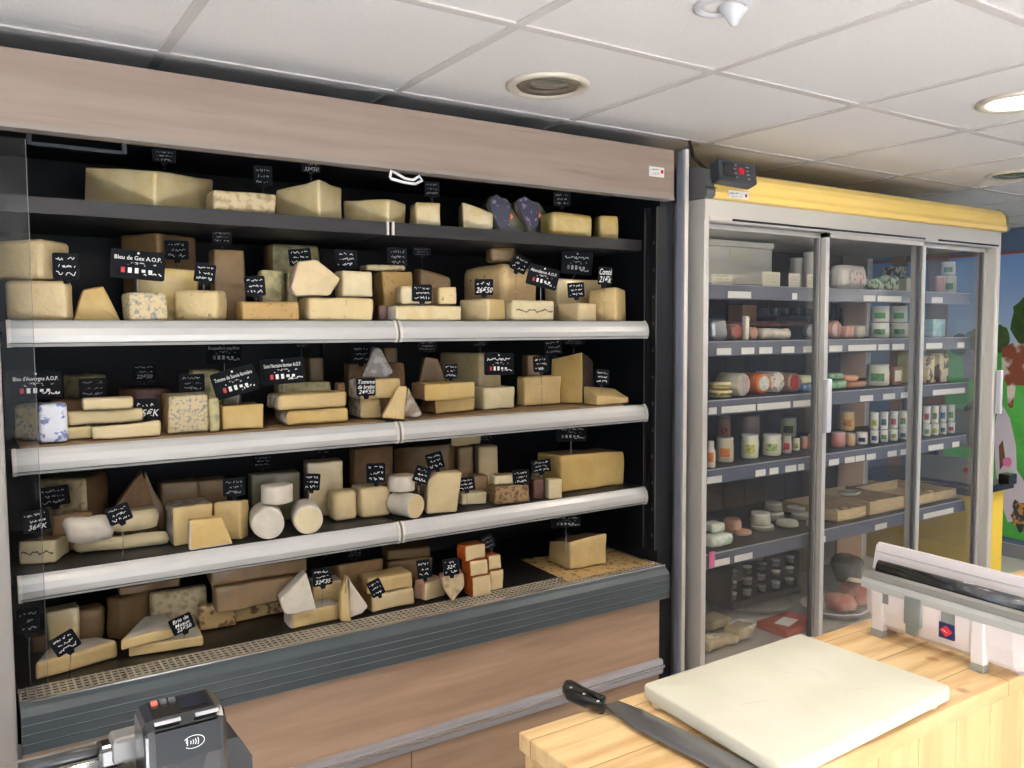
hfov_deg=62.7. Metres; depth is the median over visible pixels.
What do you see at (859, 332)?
package
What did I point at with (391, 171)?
hook
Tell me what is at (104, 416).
cheese finger
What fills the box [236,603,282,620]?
cheese block
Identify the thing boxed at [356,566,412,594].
cheese block
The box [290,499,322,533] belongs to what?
log
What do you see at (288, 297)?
cheese block
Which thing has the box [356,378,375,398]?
price sign
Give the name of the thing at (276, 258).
cheese block
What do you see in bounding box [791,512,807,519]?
tub
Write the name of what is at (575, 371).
cheese block
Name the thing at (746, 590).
pot
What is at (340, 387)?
cheese block
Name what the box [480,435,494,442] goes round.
price sign
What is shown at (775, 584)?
pot
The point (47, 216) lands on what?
shelf
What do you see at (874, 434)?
yogurt cup
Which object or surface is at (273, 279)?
cheese block
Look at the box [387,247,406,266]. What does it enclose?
price sign
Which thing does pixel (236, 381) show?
price sign
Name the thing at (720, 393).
round box
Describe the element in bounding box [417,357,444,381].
cheese wedge
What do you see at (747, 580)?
pot
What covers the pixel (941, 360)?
box
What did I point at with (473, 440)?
cheese block
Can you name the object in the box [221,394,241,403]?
cheese block
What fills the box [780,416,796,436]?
jar
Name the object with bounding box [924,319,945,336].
box
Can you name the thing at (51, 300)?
cheese block
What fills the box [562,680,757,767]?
cheese knife
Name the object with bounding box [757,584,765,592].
pot
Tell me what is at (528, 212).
cheese
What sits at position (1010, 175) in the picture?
recessed light
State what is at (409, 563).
cheese block
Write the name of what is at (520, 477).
price sign
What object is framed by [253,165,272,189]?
price sign
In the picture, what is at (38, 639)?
cheese block
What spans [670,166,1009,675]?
cooler
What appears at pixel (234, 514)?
cheese block
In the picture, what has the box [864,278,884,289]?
package
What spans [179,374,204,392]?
price sign
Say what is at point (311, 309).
cheese block
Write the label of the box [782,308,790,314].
jar
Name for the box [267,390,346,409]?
cheese block
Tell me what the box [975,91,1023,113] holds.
recessed light
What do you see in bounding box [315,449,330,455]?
price sign
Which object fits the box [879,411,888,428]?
yogurt cup
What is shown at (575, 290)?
price sign
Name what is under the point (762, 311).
jar
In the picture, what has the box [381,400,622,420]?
shelf board
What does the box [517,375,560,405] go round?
cheese block
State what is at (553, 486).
cheese block
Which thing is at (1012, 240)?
wall
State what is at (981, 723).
countertop
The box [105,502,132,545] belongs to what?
price sign
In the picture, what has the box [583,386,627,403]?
cheese block
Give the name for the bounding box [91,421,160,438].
cheese finger
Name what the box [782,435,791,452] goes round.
jar
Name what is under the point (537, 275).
price sign
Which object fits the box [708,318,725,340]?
package
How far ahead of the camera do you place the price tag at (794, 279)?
3.26 m
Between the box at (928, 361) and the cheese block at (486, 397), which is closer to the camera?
the cheese block at (486, 397)
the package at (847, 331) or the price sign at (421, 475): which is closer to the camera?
the price sign at (421, 475)
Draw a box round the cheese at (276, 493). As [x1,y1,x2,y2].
[261,482,291,504]
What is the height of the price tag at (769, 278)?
0.057 m
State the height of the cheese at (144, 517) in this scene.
0.050 m
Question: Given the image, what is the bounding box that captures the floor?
[1001,555,1023,572]
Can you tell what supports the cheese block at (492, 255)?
on the cheese block at (507, 285)
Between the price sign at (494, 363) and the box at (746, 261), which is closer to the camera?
the price sign at (494, 363)
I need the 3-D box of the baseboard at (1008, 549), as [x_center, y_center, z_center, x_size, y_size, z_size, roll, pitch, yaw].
[4.620,1.238,3.770,0.016,0.090,7.450,-3,4,-33]
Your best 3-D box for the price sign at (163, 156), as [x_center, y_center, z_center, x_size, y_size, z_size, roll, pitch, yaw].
[-0.890,-0.569,2.151,0.056,0.062,0.003,-2,4,-25]
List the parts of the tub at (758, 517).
lid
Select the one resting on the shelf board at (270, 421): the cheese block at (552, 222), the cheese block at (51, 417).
the cheese block at (51, 417)
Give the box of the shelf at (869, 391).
[707,378,957,400]
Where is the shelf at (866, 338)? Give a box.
[709,337,933,340]
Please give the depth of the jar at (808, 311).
3.69 m
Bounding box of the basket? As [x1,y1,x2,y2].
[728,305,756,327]
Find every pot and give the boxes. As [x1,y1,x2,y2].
[733,568,736,576]
[733,580,736,588]
[733,591,736,599]
[742,576,751,584]
[742,587,751,595]
[743,565,751,573]
[757,561,766,569]
[757,572,766,580]
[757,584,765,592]
[771,558,780,566]
[771,569,780,577]
[771,580,779,588]
[785,555,793,562]
[785,566,793,573]
[785,576,793,584]
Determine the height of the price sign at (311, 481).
0.146 m
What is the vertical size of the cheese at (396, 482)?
0.046 m
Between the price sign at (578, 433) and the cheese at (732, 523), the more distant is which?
the cheese at (732, 523)
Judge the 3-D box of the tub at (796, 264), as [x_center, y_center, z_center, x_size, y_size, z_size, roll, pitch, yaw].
[1.232,-0.471,3.625,0.065,0.142,0.065,-3,4,-33]
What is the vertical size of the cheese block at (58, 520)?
0.091 m
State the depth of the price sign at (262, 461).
2.39 m
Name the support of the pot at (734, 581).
on the pot at (734, 593)
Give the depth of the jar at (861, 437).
3.62 m
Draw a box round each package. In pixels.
[706,520,725,532]
[706,531,732,546]
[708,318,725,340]
[742,316,748,339]
[755,328,791,339]
[797,384,810,391]
[799,375,810,383]
[827,373,843,379]
[832,380,846,389]
[838,326,854,337]
[840,374,858,380]
[846,325,865,337]
[846,380,865,387]
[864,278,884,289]
[877,275,898,289]
[882,266,906,276]
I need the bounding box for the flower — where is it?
[1011,500,1023,532]
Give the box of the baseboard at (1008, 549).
[1001,542,1023,559]
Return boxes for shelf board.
[11,414,384,448]
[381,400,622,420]
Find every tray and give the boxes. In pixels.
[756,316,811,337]
[799,594,868,619]
[838,489,861,495]
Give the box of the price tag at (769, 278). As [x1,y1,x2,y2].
[763,272,779,285]
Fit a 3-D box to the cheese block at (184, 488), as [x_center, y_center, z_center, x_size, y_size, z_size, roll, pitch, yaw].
[-0.909,0.328,2.292,0.098,0.133,0.074,-2,4,-28]
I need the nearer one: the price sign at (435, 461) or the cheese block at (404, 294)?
the cheese block at (404, 294)
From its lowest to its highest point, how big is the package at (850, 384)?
0.027 m
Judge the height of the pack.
0.030 m
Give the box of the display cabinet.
[0,46,688,767]
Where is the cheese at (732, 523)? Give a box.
[724,517,741,533]
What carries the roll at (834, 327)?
on the cooler
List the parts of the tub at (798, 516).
lid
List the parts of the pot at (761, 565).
pot lid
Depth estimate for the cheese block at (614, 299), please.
2.80 m
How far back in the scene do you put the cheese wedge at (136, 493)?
2.14 m
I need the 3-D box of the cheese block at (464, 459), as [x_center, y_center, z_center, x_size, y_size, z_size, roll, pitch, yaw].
[-0.154,0.281,2.731,0.052,0.162,0.041,-2,4,-24]
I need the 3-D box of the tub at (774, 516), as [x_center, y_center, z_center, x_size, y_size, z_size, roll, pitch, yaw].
[1.113,0.558,3.558,0.078,0.033,0.078,-3,4,-33]
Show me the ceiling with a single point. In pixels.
(388, 44)
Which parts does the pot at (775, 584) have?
pot lid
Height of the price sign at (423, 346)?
0.218 m
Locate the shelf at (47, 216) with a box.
[0,194,641,260]
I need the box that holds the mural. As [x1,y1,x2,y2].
[870,250,1023,540]
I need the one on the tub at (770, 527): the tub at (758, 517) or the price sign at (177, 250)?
the tub at (758, 517)
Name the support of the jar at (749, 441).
on the cooler
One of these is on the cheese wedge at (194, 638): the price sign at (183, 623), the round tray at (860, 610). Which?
the price sign at (183, 623)
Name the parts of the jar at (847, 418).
lid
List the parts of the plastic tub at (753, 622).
lid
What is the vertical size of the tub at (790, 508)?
0.020 m
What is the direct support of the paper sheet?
on the display cabinet
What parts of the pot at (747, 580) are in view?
pot lid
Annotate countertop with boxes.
[519,570,1023,767]
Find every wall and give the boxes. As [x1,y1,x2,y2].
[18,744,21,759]
[868,227,1023,545]
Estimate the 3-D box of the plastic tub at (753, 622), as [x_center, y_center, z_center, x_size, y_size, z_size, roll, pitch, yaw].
[0.896,0.959,3.277,0.134,0.058,0.090,-3,4,-33]
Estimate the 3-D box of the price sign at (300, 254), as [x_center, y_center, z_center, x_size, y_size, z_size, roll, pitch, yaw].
[-0.577,-0.337,2.279,0.062,0.061,0.060,-2,4,-19]
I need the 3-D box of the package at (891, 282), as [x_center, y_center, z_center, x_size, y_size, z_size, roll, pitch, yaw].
[1.675,-0.447,3.748,0.111,0.070,0.066,-3,4,-33]
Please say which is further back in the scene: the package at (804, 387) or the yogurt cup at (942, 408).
the yogurt cup at (942, 408)
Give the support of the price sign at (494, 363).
on the cheese block at (486, 397)
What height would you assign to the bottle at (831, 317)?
0.155 m
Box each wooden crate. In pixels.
[783,496,865,522]
[825,486,903,515]
[856,479,955,507]
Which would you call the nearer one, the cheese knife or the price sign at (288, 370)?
the cheese knife
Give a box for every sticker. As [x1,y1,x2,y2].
[649,166,663,177]
[728,190,747,199]
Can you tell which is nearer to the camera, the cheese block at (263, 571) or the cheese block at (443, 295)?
the cheese block at (263, 571)
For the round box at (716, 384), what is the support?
on the round box at (720, 393)
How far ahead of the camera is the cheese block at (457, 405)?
2.54 m
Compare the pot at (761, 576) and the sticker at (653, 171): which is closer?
the sticker at (653, 171)
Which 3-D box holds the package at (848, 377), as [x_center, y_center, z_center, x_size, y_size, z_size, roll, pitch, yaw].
[1.420,-0.028,3.578,0.092,0.027,0.076,-3,4,-33]
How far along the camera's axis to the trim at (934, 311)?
6.03 m
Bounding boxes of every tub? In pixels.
[727,619,756,640]
[750,510,770,525]
[751,523,774,531]
[764,500,782,512]
[770,512,784,521]
[776,518,798,527]
[786,505,805,512]
[790,257,802,286]
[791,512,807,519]
[802,251,813,286]
[806,513,808,525]
[866,364,889,385]
[890,306,907,321]
[890,323,908,336]
[934,276,945,291]
[941,262,955,275]
[945,276,956,292]
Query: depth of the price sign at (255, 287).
2.14 m
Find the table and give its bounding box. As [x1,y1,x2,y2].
[866,464,1013,570]
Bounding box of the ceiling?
[0,0,1023,226]
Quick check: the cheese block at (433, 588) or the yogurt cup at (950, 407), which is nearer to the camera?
the cheese block at (433, 588)
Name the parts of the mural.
arm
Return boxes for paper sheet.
[521,548,652,580]
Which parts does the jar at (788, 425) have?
lid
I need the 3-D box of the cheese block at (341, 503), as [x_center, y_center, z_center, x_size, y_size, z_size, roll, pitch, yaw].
[-0.488,0.344,2.408,0.076,0.082,0.068,-3,4,-33]
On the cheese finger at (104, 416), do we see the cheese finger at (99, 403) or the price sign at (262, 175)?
the cheese finger at (99, 403)
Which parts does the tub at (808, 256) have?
lid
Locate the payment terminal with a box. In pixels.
[134,689,252,767]
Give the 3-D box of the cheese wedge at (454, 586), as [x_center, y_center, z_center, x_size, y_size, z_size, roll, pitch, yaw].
[-0.178,0.593,2.480,0.066,0.082,0.053,-1,4,-14]
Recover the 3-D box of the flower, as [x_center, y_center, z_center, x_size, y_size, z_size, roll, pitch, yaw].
[3.397,0.887,5.612,0.001,0.224,0.135,-3,4,-33]
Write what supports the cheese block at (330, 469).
on the display cabinet
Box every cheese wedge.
[35,637,117,679]
[71,286,118,319]
[116,471,157,535]
[121,613,174,648]
[129,621,203,655]
[143,471,166,529]
[188,515,231,549]
[277,569,316,613]
[288,260,338,296]
[339,575,350,620]
[347,576,367,617]
[362,347,391,376]
[382,386,407,418]
[404,389,420,417]
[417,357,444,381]
[424,469,460,513]
[439,569,463,600]
[458,203,492,228]
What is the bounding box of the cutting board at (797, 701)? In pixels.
[644,634,948,767]
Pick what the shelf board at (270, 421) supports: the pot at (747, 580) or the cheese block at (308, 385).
the cheese block at (308, 385)
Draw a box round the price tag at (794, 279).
[789,273,799,286]
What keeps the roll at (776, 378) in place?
on the cooler
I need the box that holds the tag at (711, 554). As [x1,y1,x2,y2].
[709,551,714,568]
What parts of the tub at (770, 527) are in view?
lid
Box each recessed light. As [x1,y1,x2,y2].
[506,72,589,99]
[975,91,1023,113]
[985,169,1023,180]
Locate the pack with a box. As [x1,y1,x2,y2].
[756,611,806,637]
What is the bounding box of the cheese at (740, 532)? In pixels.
[733,528,751,535]
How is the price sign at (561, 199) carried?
on the cheese block at (552, 222)
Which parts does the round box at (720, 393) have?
lid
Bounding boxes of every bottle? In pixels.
[707,441,715,467]
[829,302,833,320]
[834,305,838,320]
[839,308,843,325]
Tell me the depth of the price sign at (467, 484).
2.50 m
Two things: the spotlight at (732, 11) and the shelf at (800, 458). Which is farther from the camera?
the shelf at (800, 458)
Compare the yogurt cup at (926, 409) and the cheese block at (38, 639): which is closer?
the cheese block at (38, 639)
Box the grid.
[0,0,1023,227]
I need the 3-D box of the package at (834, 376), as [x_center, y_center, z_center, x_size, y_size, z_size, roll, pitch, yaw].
[1.324,-0.032,3.501,0.099,0.025,0.076,-3,4,-33]
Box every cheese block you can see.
[0,239,68,280]
[4,280,72,319]
[14,401,67,443]
[20,536,69,564]
[31,628,46,652]
[38,471,107,536]
[46,603,79,649]
[50,398,84,426]
[52,510,91,549]
[63,374,105,426]
[78,604,104,638]
[85,167,212,208]
[107,591,149,639]
[116,578,179,594]
[121,232,195,293]
[122,292,166,320]
[133,269,197,320]
[149,583,207,623]
[158,478,198,508]
[161,392,208,432]
[166,498,212,544]
[175,290,226,320]
[188,369,220,403]
[195,475,227,504]
[198,602,236,629]
[204,189,275,213]
[207,558,305,585]
[209,249,245,320]
[209,396,220,430]
[212,574,296,612]
[213,500,247,539]
[220,402,263,429]
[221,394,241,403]
[234,301,299,320]
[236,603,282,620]
[248,469,299,519]
[258,270,282,301]
[264,244,319,301]
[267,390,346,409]
[273,380,329,417]
[276,180,342,218]
[276,407,346,424]
[284,271,299,320]
[284,598,338,627]
[299,298,372,320]
[303,458,342,515]
[305,357,322,380]
[308,575,340,602]
[326,488,356,519]
[327,559,382,596]
[334,382,345,407]
[335,271,371,297]
[343,198,405,222]
[343,362,404,413]
[348,377,399,398]
[349,397,380,417]
[349,444,392,492]
[351,483,389,516]
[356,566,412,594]
[360,265,404,271]
[362,587,413,612]
[374,272,411,320]
[375,306,387,320]
[381,347,397,361]
[382,541,428,559]
[382,555,432,582]
[385,305,460,320]
[394,443,455,497]
[397,287,430,304]
[410,203,440,225]
[412,380,474,400]
[413,268,450,305]
[415,574,445,601]
[422,398,474,413]
[434,287,455,304]
[440,352,499,386]
[451,436,479,445]
[455,445,472,477]
[458,489,485,505]
[460,299,504,320]
[465,264,535,300]
[467,473,487,499]
[474,445,497,492]
[475,386,514,408]
[485,247,514,262]
[489,484,528,503]
[490,472,512,483]
[504,300,553,320]
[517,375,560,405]
[521,354,539,375]
[529,478,543,498]
[531,471,537,477]
[537,448,623,491]
[540,212,590,235]
[544,477,561,497]
[545,278,600,320]
[549,532,605,568]
[552,353,592,403]
[558,303,596,320]
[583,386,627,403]
[589,287,625,320]
[593,215,617,237]
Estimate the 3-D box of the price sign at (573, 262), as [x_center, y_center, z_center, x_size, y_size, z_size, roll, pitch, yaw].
[0.218,-0.403,2.839,0.108,0.093,0.023,-1,4,-5]
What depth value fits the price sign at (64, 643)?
1.88 m
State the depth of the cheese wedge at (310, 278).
2.21 m
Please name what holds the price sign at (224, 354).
on the cheese block at (233, 399)
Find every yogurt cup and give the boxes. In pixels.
[870,412,878,429]
[870,430,878,442]
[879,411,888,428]
[879,429,888,441]
[889,411,897,427]
[889,428,897,440]
[899,410,906,427]
[899,428,906,438]
[923,406,930,423]
[923,424,930,435]
[931,405,938,422]
[931,423,938,434]
[939,405,946,421]
[939,422,946,433]
[947,404,954,421]
[947,422,954,432]
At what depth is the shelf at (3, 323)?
1.83 m
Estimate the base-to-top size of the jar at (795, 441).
0.051 m
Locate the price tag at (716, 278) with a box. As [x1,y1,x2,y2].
[712,274,731,283]
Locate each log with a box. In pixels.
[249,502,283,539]
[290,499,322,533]
[387,492,424,518]
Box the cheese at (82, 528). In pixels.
[61,515,118,541]
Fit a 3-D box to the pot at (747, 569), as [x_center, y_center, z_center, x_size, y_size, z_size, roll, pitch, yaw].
[1.002,0.789,3.578,0.040,0.029,0.040,-3,4,-33]
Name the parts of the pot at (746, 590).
pot lid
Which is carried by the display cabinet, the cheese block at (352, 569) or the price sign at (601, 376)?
the cheese block at (352, 569)
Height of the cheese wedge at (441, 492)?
0.120 m
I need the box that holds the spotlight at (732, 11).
[693,0,751,26]
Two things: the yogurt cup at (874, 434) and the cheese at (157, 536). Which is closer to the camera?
the cheese at (157, 536)
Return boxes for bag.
[823,593,857,613]
[829,265,866,288]
[834,554,863,581]
[839,577,867,605]
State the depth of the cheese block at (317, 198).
2.29 m
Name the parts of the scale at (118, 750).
arm, steel rail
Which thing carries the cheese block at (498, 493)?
on the display cabinet
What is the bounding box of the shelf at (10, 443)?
[4,398,640,459]
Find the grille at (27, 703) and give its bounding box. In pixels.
[17,559,664,711]
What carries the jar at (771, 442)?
on the cooler
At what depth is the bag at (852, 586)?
3.53 m
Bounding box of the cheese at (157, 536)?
[73,529,167,553]
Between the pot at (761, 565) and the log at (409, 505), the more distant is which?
the pot at (761, 565)
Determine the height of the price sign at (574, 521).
0.189 m
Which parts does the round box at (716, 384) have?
lid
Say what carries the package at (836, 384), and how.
on the cooler
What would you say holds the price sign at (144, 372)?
on the cheese at (155, 391)
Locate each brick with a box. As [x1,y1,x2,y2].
[458,540,484,560]
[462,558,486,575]
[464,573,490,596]
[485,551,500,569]
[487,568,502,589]
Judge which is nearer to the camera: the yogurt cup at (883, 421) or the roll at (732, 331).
the roll at (732, 331)
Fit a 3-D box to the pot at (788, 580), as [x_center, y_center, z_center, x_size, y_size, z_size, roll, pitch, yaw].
[1.232,0.875,3.736,0.040,0.029,0.040,-3,4,-33]
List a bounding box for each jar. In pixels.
[716,436,733,462]
[718,415,730,436]
[739,436,759,446]
[740,413,759,436]
[741,433,758,458]
[759,308,767,314]
[762,433,781,455]
[770,308,778,314]
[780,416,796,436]
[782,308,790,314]
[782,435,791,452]
[792,438,799,450]
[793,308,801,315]
[800,436,807,448]
[805,308,811,315]
[831,431,845,447]
[840,410,854,430]
[846,433,855,445]
[856,431,867,444]
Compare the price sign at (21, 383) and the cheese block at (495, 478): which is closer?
the price sign at (21, 383)
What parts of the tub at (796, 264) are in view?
lid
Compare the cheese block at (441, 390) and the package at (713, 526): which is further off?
the package at (713, 526)
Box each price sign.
[9,370,61,399]
[16,607,39,669]
[20,508,50,539]
[37,484,70,516]
[48,628,80,677]
[52,253,79,283]
[79,378,106,397]
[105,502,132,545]
[110,248,164,291]
[132,363,155,383]
[134,398,159,421]
[152,149,175,164]
[165,240,188,265]
[168,612,195,636]
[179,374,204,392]
[193,262,215,285]
[206,344,241,370]
[210,364,259,404]
[212,232,231,245]
[223,477,244,498]
[244,276,265,299]
[252,454,272,468]
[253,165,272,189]
[260,356,304,393]
[288,248,311,265]
[293,343,308,348]
[302,163,319,174]
[303,473,320,492]
[311,567,331,606]
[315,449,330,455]
[335,250,356,270]
[346,549,363,561]
[352,345,369,365]
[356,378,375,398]
[366,463,385,486]
[366,578,385,597]
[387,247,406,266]
[412,284,431,304]
[412,465,431,485]
[413,247,430,266]
[416,559,431,604]
[418,341,435,352]
[424,181,439,203]
[425,451,444,471]
[442,558,459,577]
[444,363,457,380]
[459,476,474,496]
[472,341,487,347]
[474,279,492,297]
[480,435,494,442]
[480,533,495,550]
[484,353,513,386]
[509,253,530,274]
[512,469,529,484]
[526,263,559,290]
[531,458,550,474]
[533,356,548,374]
[543,340,561,357]
[551,514,580,527]
[554,192,569,208]
[556,427,585,441]
[561,250,592,277]
[563,339,584,345]
[567,282,584,299]
[595,369,608,386]
[598,267,611,307]
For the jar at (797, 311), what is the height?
0.032 m
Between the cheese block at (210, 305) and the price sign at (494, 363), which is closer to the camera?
the cheese block at (210, 305)
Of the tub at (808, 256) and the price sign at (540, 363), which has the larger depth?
the tub at (808, 256)
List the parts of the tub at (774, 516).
lid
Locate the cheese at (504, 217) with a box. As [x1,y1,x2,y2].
[481,194,523,231]
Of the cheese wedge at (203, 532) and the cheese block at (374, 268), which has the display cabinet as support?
the cheese wedge at (203, 532)
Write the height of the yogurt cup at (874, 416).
0.076 m
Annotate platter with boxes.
[737,594,797,613]
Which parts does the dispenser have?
badge plate, lid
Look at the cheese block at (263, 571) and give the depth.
2.24 m
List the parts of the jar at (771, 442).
lid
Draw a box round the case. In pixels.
[705,550,800,609]
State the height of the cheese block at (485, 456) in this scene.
0.156 m
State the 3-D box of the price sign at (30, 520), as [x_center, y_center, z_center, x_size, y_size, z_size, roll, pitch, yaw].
[-1.094,0.325,1.931,0.061,0.083,0.043,-3,4,-33]
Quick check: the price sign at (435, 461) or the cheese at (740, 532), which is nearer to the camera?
the price sign at (435, 461)
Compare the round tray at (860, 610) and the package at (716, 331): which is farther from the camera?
the round tray at (860, 610)
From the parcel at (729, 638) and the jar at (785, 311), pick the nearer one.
the parcel at (729, 638)
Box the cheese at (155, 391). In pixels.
[120,386,170,426]
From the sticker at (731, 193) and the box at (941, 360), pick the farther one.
the box at (941, 360)
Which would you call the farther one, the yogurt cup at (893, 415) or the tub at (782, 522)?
the yogurt cup at (893, 415)
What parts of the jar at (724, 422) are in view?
lid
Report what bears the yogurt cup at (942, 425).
on the cooler
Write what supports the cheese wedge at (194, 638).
on the display cabinet
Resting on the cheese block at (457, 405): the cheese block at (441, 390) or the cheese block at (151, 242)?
the cheese block at (441, 390)
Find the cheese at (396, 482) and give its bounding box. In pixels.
[387,473,414,491]
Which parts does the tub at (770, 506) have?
lid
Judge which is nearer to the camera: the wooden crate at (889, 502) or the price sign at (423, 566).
the price sign at (423, 566)
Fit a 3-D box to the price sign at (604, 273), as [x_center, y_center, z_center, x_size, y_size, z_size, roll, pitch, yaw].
[0.305,-0.295,2.760,0.049,0.180,0.003,-1,4,-4]
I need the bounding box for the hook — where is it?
[389,170,422,184]
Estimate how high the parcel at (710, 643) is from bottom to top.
0.040 m
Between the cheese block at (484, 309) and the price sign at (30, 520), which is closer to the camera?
the price sign at (30, 520)
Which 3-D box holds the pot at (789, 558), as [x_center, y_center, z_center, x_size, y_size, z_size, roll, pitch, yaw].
[1.232,0.777,3.730,0.040,0.029,0.040,-3,4,-33]
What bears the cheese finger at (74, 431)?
on the shelf board at (270, 421)
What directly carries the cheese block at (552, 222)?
on the display cabinet
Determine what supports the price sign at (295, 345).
on the cheese block at (308, 385)
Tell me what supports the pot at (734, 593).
in the case
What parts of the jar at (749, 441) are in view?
lid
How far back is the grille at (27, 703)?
2.17 m
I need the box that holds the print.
[850,271,863,283]
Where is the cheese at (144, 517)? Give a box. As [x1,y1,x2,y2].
[118,506,156,531]
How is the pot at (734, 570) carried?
on the pot at (734, 581)
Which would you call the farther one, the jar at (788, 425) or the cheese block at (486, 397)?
the jar at (788, 425)
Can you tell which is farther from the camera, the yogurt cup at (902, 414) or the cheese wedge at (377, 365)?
the yogurt cup at (902, 414)
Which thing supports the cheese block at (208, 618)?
on the display cabinet
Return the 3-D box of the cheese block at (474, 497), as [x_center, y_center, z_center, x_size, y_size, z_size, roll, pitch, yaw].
[-0.124,0.352,2.605,0.081,0.037,0.052,-2,4,-22]
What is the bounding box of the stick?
[726,321,807,326]
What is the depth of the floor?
5.49 m
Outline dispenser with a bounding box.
[861,542,1023,675]
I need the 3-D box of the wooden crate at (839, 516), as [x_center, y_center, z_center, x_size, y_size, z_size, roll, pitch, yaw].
[1.361,0.544,3.675,0.194,0.048,0.280,-3,4,-33]
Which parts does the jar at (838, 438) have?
lid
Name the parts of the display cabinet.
corner post, glass, lamp frame, price rail, price rail, price rail, panel, plinth rail, price rail, price rail, price rail, panel, corner post, post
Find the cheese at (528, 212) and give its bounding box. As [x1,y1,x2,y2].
[511,196,546,232]
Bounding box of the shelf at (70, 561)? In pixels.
[9,471,642,585]
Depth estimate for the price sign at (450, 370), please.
2.50 m
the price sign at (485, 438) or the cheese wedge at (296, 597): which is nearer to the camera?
the cheese wedge at (296, 597)
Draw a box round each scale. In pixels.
[0,726,135,767]
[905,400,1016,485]
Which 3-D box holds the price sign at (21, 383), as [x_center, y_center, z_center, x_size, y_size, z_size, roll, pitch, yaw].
[-1.086,0.010,1.919,0.104,0.080,0.026,-2,4,-30]
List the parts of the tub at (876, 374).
lid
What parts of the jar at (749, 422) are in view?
lid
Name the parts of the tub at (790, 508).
lid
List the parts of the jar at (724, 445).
lid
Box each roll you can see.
[716,372,749,395]
[724,324,741,339]
[738,327,757,339]
[743,372,769,393]
[755,371,783,391]
[780,372,800,391]
[802,324,811,338]
[828,320,841,337]
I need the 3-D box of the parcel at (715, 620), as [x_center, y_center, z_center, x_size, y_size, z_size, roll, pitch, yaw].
[0.812,0.952,3.382,0.130,0.040,0.096,-3,4,-33]
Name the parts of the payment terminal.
trim, plate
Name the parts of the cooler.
panel, frame post, sliding door, panel, door handle, price rail, price rail, price rail, price rail, price rail, post, sliding door, sliding door, frame post, door handle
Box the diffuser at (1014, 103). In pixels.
[986,96,1023,110]
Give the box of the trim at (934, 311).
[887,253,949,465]
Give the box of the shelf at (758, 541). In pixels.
[706,484,961,553]
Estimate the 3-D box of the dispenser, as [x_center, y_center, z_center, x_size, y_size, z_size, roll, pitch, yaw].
[0.847,0.438,1.639,0.102,0.170,0.376,-2,4,-30]
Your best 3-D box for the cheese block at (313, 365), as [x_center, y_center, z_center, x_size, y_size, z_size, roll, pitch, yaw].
[-0.597,0.004,2.537,0.046,0.168,0.074,-2,4,-24]
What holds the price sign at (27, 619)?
on the display cabinet
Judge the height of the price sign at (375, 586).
0.061 m
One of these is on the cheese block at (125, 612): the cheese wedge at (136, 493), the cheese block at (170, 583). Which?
the cheese block at (170, 583)
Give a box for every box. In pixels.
[688,140,756,189]
[709,239,773,285]
[709,381,730,388]
[709,389,731,397]
[889,366,902,384]
[898,277,910,290]
[898,351,908,382]
[923,356,934,382]
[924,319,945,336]
[930,353,948,381]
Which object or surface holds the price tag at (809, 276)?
on the cooler
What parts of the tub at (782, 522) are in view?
lid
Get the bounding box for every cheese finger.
[68,408,142,424]
[68,425,91,438]
[82,397,133,409]
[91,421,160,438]
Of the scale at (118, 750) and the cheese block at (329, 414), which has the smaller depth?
the scale at (118, 750)
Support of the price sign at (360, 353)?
on the cheese block at (359, 408)
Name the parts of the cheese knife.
handle, blade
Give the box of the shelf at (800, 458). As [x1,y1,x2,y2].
[707,425,960,469]
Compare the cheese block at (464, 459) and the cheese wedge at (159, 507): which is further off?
the cheese block at (464, 459)
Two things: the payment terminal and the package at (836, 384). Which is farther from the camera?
the package at (836, 384)
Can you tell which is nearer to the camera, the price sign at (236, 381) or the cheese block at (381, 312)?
the price sign at (236, 381)
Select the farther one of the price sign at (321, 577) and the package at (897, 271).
the package at (897, 271)
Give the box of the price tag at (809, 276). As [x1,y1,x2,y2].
[806,274,812,286]
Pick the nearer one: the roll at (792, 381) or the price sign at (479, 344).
the price sign at (479, 344)
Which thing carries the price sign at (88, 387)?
on the shelf board at (270, 421)
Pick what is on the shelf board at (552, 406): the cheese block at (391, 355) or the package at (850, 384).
the cheese block at (391, 355)
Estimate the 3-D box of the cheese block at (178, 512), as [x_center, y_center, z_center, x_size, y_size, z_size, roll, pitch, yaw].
[-0.833,0.353,2.171,0.102,0.097,0.102,-3,4,-33]
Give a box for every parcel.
[705,611,729,630]
[705,633,719,649]
[705,634,723,646]
[714,631,736,644]
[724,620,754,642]
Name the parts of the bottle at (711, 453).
lid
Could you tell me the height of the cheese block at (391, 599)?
0.049 m
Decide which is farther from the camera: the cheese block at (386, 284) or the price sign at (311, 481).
the cheese block at (386, 284)
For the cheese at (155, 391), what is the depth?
2.17 m
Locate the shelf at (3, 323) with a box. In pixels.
[0,321,5,331]
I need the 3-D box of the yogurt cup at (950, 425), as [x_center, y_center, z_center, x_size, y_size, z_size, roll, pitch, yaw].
[2.094,0.207,4.010,0.035,0.052,0.035,-3,4,-33]

